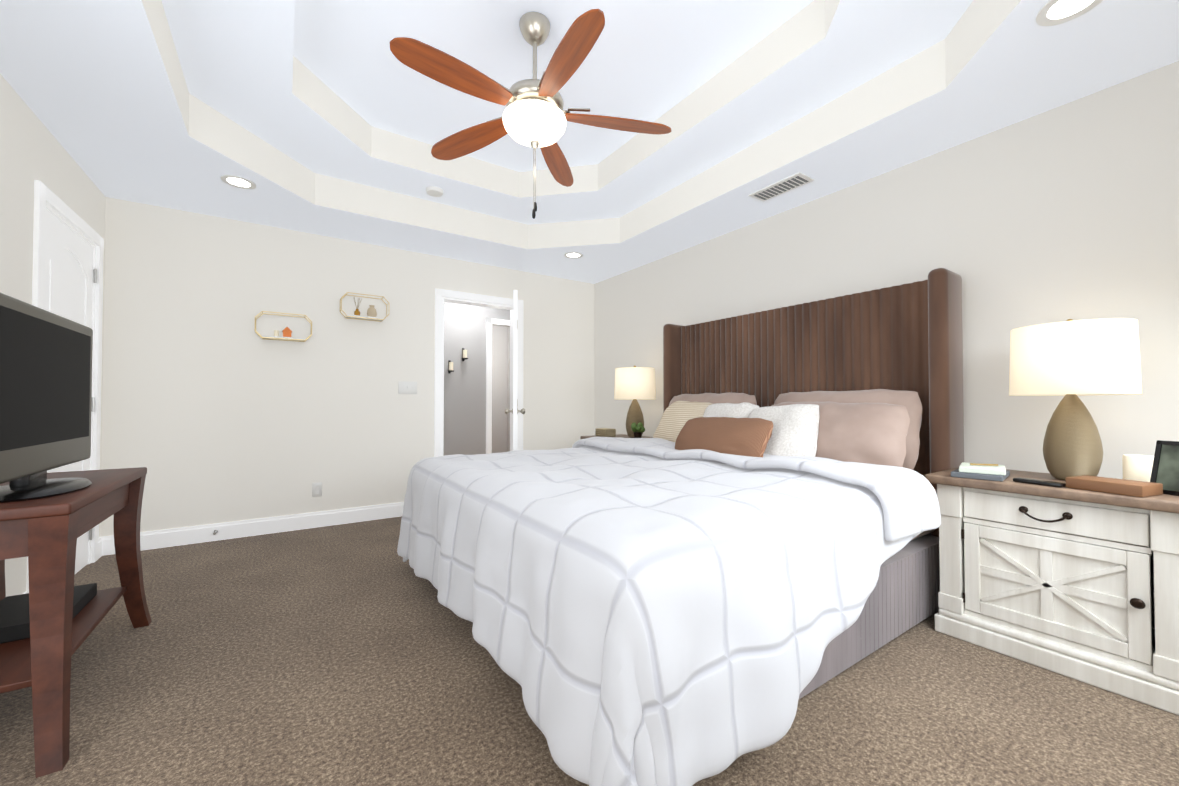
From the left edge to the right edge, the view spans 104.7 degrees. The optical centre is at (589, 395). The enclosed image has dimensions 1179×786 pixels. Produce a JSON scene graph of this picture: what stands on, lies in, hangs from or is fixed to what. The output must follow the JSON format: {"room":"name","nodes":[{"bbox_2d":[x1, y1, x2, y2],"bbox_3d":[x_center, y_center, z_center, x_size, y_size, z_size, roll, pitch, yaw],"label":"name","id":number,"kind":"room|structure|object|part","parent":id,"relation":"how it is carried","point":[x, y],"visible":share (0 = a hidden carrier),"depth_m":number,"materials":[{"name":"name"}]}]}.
{"room":"bedroom","nodes":[
{"label":"bedroom","id":0,"kind":"room"},
{"bbox_2d":[0,73,105,596],"bbox_3d":[-1.957,-0.465,0.991,0.120,3.020,5.000,1,-1,-34],"label":"wall","id":1,"kind":"structure","parent":0,"point":[32,148],"depth_m":2.15,"materials":[{"name":"white paint"}]},
{"bbox_2d":[26,180,103,590],"bbox_3d":[-3.018,0.011,2.571,0.140,2.120,0.960,1,-1,-34],"label":"trim","id":2,"kind":"structure","parent":1,"relation":"attached to","point":[45,197],"depth_m":2.86,"materials":[{"name":"white wood"}]},
{"bbox_2d":[44,209,96,573],"bbox_3d":[-2.969,0.050,2.613,0.109,2.030,0.793,1,-1,-34],"label":"closet door","id":3,"kind":"structure","parent":1,"relation":"in","point":[70,275],"depth_m":2.63,"materials":[{"name":"white wood"}]},
{"bbox_2d":[100,197,593,536],"bbox_3d":[-1.658,-0.412,4.281,4.300,3.020,0.120,1,-1,-34],"label":"wall","id":4,"kind":"structure","parent":0,"point":[216,408],"depth_m":3.65,"materials":[{"name":"white paint"}]},
{"bbox_2d":[98,502,403,558],"bbox_3d":[-2.388,1.026,3.681,2.205,0.125,0.020,1,-1,-34],"label":"baseboard","id":5,"kind":"structure","parent":4,"relation":"attached to","point":[156,539],"depth_m":3.53,"materials":[{"name":"white wood"}]},
{"bbox_2d":[254,311,311,341],"bbox_3d":[-2.430,-0.547,3.622,0.376,0.207,0.107,1,-1,-34],"label":"shelf","id":6,"kind":"object","parent":4,"relation":"attached to","point":[287,331],"visible":1,"depth_m":3.60,"materials":[{"name":"beige wood"}]},
{"bbox_2d":[274,330,278,335],"bbox_3d":[-2.469,-0.489,3.590,0.032,0.050,0.032,1,-1,-34],"label":"candle","id":7,"kind":"object","parent":6,"relation":"on","point":[276,332],"depth_m":3.58,"materials":[{"name":"beige wax"}]},
{"bbox_2d":[312,482,321,496],"bbox_3d":[-2.260,0.780,3.777,0.072,0.116,0.008,1,-1,-34],"label":"electrical outlet plate","id":8,"kind":"object","parent":4,"relation":"attached to","point":[316,489],"visible":1,"depth_m":3.77,"materials":[{"name":"white plastic"}]},
{"bbox_2d":[340,292,388,321],"bbox_3d":[-1.949,-0.767,3.950,0.376,0.207,0.107,1,-1,-34],"label":"shelf","id":9,"kind":"object","parent":4,"relation":"attached to","point":[371,313],"visible":1,"depth_m":3.94,"materials":[{"name":"beige wood"}]},
{"bbox_2d":[354,309,359,314],"bbox_3d":[-1.997,-0.715,3.913,0.048,0.062,0.047,1,-1,-34],"label":"diffuser","id":10,"kind":"object","parent":9,"relation":"attached to","point":[357,312],"depth_m":3.90,"materials":[{"name":"orange glass"}]},
{"bbox_2d":[398,381,416,393],"bbox_3d":[-1.669,-0.073,4.186,0.164,0.116,0.016,1,-1,-34],"label":"switch plate","id":11,"kind":"object","parent":4,"relation":"attached to","point":[406,387],"visible":1,"depth_m":4.18,"materials":[{"name":"white plastic"}]},
{"bbox_2d":[434,289,522,456],"bbox_3d":[-1.127,0.044,4.632,0.920,2.120,0.160,1,-1,-34],"label":"trim","id":12,"kind":"structure","parent":4,"relation":"attached to","point":[442,296],"depth_m":4.51,"materials":[{"name":"white wood"}]},
{"bbox_2d":[505,290,524,449],"bbox_3d":[-0.733,0.079,4.386,0.391,2.030,0.683,1,-1,-34],"label":"bedroom door","id":13,"kind":"structure","parent":4,"relation":"in","point":[514,410],"depth_m":4.04,"materials":[{"name":"white wood"}]},
{"bbox_2d":[443,302,509,455],"bbox_3d":[-1.815,-0.101,5.546,3.700,2.440,0.120,1,-1,-34],"label":"wall","id":14,"kind":"structure","parent":0,"point":[465,400],"depth_m":5.70,"materials":[{"name":"grey paint"}]},
{"bbox_2d":[448,360,453,373],"bbox_3d":[-1.682,-0.352,5.513,0.080,0.160,0.109,1,-1,-34],"label":"sconce","id":15,"kind":"object","parent":14,"relation":"attached to","point":[450,366],"visible":1,"depth_m":5.49,"materials":[{"name":"black"}]},
{"bbox_2d":[449,362,452,369],"bbox_3d":[-1.673,-0.355,5.501,0.054,0.100,0.054,1,-1,-34],"label":"candle","id":16,"kind":"object","parent":15,"relation":"on","point":[450,363],"depth_m":5.48,"materials":[{"name":"beige wax"}]},
{"bbox_2d":[462,348,467,360],"bbox_3d":[-1.541,-0.510,5.611,0.080,0.160,0.109,1,-1,-34],"label":"sconce","id":17,"kind":"object","parent":14,"relation":"attached to","point":[464,354],"visible":1,"depth_m":5.58,"materials":[{"name":"black"}]},
{"bbox_2d":[463,350,466,357],"bbox_3d":[-1.533,-0.513,5.598,0.054,0.100,0.054,1,-1,-34],"label":"candle","id":18,"kind":"object","parent":17,"relation":"on","point":[464,351],"depth_m":5.57,"materials":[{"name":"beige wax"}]},
{"bbox_2d":[486,318,509,453],"bbox_3d":[-1.898,0.057,5.415,3.220,2.120,0.020,1,-1,-34],"label":"trim","id":19,"kind":"structure","parent":14,"relation":"attached to","point":[490,322],"depth_m":5.81,"materials":[{"name":"white wood"}]},
{"bbox_2d":[0,516,1178,785],"bbox_3d":[-0.259,1.115,2.185,4.300,0.100,5.120,1,-1,-34],"label":"floor","id":20,"kind":"structure","parent":0,"point":[350,654],"depth_m":1.55,"materials":[{"name":"carpet"}]},
{"bbox_2d":[0,467,150,777],"bbox_3d":[-1.996,0.688,1.601,0.501,0.735,1.109,1,-1,-34],"label":"tv stand","id":21,"kind":"object","parent":20,"relation":"on","point":[50,621],"visible":0.98,"depth_m":1.35,"materials":[{"name":"brown wood"}]},
{"bbox_2d":[0,293,92,502],"bbox_3d":[-1.829,0.017,1.516,0.226,0.600,0.800,1,-1,-34],"label":"tv","id":22,"kind":"object","parent":21,"relation":"on","point":[45,387],"visible":1,"depth_m":1.46,"materials":[{"name":"black plastic"}]},
{"bbox_2d":[580,365,654,438],"bbox_3d":[0.342,0.406,4.297,0.527,1.386,0.770,1,-1,-34],"label":"nightstand","id":23,"kind":"object","parent":20,"relation":"on","point":[634,383],"visible":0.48,"depth_m":4.17,"materials":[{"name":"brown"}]},
{"bbox_2d":[615,365,654,437],"bbox_3d":[0.429,0.053,4.301,0.384,0.680,0.384,1,-1,-34],"label":"lamp","id":24,"kind":"object","parent":23,"relation":"on","point":[634,383],"depth_m":4.15,"materials":[{"name":"beige"}]},
{"bbox_2d":[633,432,641,437],"bbox_3d":[0.436,0.359,4.108,0.078,0.060,0.080,1,-1,-34],"label":"pot","id":25,"kind":"object","parent":23,"relation":"on","point":[636,434],"depth_m":4.08,"materials":[{"name":"black ceramic"}]},
{"bbox_2d":[631,423,644,432],"bbox_3d":[0.429,0.286,4.099,0.123,0.090,0.131,1,-1,-34],"label":"plant","id":26,"kind":"object","parent":23,"relation":"on","point":[636,427],"depth_m":4.07,"materials":[{"name":"green plant"}]},
{"bbox_2d":[397,268,963,785],"bbox_3d":[0.420,0.257,2.600,2.442,1.826,2.354,1,-1,-34],"label":"bed","id":27,"kind":"object","parent":20,"relation":"on","point":[731,560],"visible":1,"depth_m":1.64,"materials":[{"name":"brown fabric"}]},
{"bbox_2d":[397,446,921,785],"bbox_3d":[0.098,0.764,2.374,1.676,0.842,2.367,1,-1,-34],"label":"comforter","id":28,"kind":"object","parent":27,"relation":"on","point":[661,615],"depth_m":1.35,"materials":[{"name":"white fabric"}]},
{"bbox_2d":[653,401,711,441],"bbox_3d":[0.725,0.246,3.472,0.324,0.419,0.629,1,-1,-34],"label":"pillow","id":29,"kind":"object","parent":27,"relation":"on","point":[675,416],"depth_m":3.46,"materials":[{"name":"beige fabric"}]},
{"bbox_3d":[1.323,0.208,3.219,0.253,1.707,2.080,1,-1,-34],"label":"headboard","id":30,"kind":"part","parent":27,"relation":"part of","materials":[{"name":"brown wood"}]},
{"bbox_3d":[0.453,0.586,2.625,2.143,0.269,1.980,1,-1,-34],"label":"mattress","id":31,"kind":"part","parent":27,"relation":"part of","materials":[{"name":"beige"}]},
{"bbox_2d":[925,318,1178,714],"bbox_3d":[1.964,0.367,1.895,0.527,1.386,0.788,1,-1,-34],"label":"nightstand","id":32,"kind":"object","parent":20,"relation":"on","point":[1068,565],"visible":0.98,"depth_m":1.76,"materials":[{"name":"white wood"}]},
{"bbox_2d":[951,468,1009,481],"bbox_3d":[1.730,0.345,2.013,0.261,0.022,0.201,1,-1,-34],"label":"book","id":33,"kind":"object","parent":32,"relation":"on","point":[960,474],"depth_m":1.93,"materials":[{"name":"grey paper"}]},
{"bbox_2d":[959,462,1004,475],"bbox_3d":[1.737,0.322,2.012,0.245,0.022,0.197,1,-1,-34],"label":"book","id":34,"kind":"object","parent":32,"relation":"on","point":[965,469],"depth_m":1.95,"materials":[{"name":"grey paper"}]},
{"bbox_2d":[1009,318,1141,479],"bbox_3d":[2.035,0.014,1.923,0.384,0.680,0.384,1,-1,-34],"label":"lamp","id":35,"kind":"object","parent":32,"relation":"on","point":[1070,358],"depth_m":1.84,"materials":[{"name":"beige"}]},
{"bbox_2d":[1066,475,1162,496],"bbox_3d":[1.919,0.330,1.671,0.182,0.040,0.226,1,-1,-34],"label":"book","id":36,"kind":"object","parent":32,"relation":"on","point":[1088,486],"depth_m":1.64,"materials":[{"name":"brown paper"}]},
{"bbox_2d":[1122,454,1153,481],"bbox_3d":[2.102,0.290,1.740,0.082,0.123,0.082,1,-1,-34],"label":"candle","id":37,"kind":"object","parent":32,"relation":"on","point":[1135,467],"depth_m":1.72,"materials":[{"name":"beige wax"}]},
{"bbox_3d":[2.069,0.262,1.587,0.116,0.200,0.156,1,-1,-34],"label":"frame","id":38,"kind":"part","parent":32,"relation":"part of","materials":[{"name":"black"}]},
{"bbox_2d":[1156,445,1178,491],"bbox_3d":[2.070,0.256,1.587,0.091,0.160,0.126,1,-1,-34],"label":"photo","id":39,"kind":"object","parent":32,"relation":"on","point":[1167,456],"depth_m":1.62},
{"bbox_2d":[0,0,1178,283],"bbox_3d":[-0.259,-1.595,2.228,4.060,0.440,4.880,1,-1,-34],"label":"ceiling","id":40,"kind":"structure","parent":0,"point":[334,118],"depth_m":2.46,"materials":[{"name":"white paint"}]},
{"bbox_2d":[220,175,256,189],"bbox_3d":[-2.237,-1.361,2.904,0.184,0.006,0.184,1,-1,-34],"label":"recessed light","id":41,"kind":"object","parent":40,"relation":"in","point":[238,182],"visible":1,"depth_m":2.90,"materials":[{"name":"white plastic"}]},
{"bbox_2d":[425,186,443,196],"bbox_3d":[-1.193,-1.566,3.504,0.132,0.036,0.132,1,-1,-34],"label":"smoke detector","id":42,"kind":"object","parent":40,"relation":"attached to","point":[433,191],"visible":1,"depth_m":3.47,"materials":[{"name":"white plastic"}]},
{"bbox_2d":[390,9,670,218],"bbox_3d":[-0.273,-1.337,2.174,1.299,0.957,1.295,1,-1,-34],"label":"fan","id":43,"kind":"object","parent":40,"relation":"hanging from","point":[535,115],"visible":1,"depth_m":2.11,"materials":[{"name":"brown wood"}]},
{"bbox_3d":[-0.570,-1.363,1.929,0.540,0.008,0.137,-3,-11,-44],"label":"blade","id":44,"kind":"part","parent":43,"relation":"part of","materials":[{"name":"brown wood"}]},
{"bbox_3d":[-0.636,-1.356,2.418,0.540,0.008,0.137,-4,-15,28],"label":"blade","id":45,"kind":"part","parent":43,"relation":"part of","materials":[{"name":"brown wood"}]},
{"bbox_3d":[-0.267,-1.295,2.218,0.310,0.105,0.310,1,-1,-34],"label":"glass","id":46,"kind":"part","parent":43,"relation":"part of","materials":[{"name":"white glass"}]},
{"bbox_3d":[-0.192,-1.352,2.631,0.137,0.008,0.540,12,-2,11],"label":"blade","id":47,"kind":"part","parent":43,"relation":"part of","materials":[{"name":"brown wood"}]},
{"bbox_3d":[-0.085,-1.365,1.841,0.137,0.008,0.540,-13,8,-25],"label":"blade","id":48,"kind":"part","parent":43,"relation":"part of","materials":[{"name":"brown wood"}]},
{"bbox_3d":[0.149,-1.358,2.275,0.540,0.008,0.137,3,11,-8],"label":"blade","id":49,"kind":"part","parent":43,"relation":"part of","materials":[{"name":"brown wood"}]},
{"bbox_2d":[564,252,582,258],"bbox_3d":[-0.152,-1.338,4.336,0.184,0.006,0.184,1,-1,-34],"label":"recessed light","id":50,"kind":"object","parent":40,"relation":"in","point":[573,255],"visible":0.98,"depth_m":4.34,"materials":[{"name":"white plastic"}]},
{"bbox_2d":[748,172,814,201],"bbox_3d":[1.248,-1.358,2.977,0.170,0.010,0.370,1,-1,-34],"label":"ceiling vent","id":51,"kind":"object","parent":40,"relation":"in","point":[785,185],"visible":1,"depth_m":2.96,"materials":[{"name":"white plastic"}]},
{"bbox_2d":[1035,0,1102,26],"bbox_3d":[1.703,-1.382,1.607,0.184,0.006,0.184,1,-1,-34],"label":"recessed light","id":52,"kind":"object","parent":40,"relation":"in","point":[1053,12],"visible":1,"depth_m":1.63,"materials":[{"name":"white plastic"}]},
{"bbox_2d":[594,61,1178,478],"bbox_3d":[1.507,-0.427,3.330,0.120,3.020,5.000,1,-1,-34],"label":"wall","id":53,"kind":"structure","parent":0,"point":[1065,212],"depth_m":2.33,"materials":[{"name":"white paint"}]}
]}

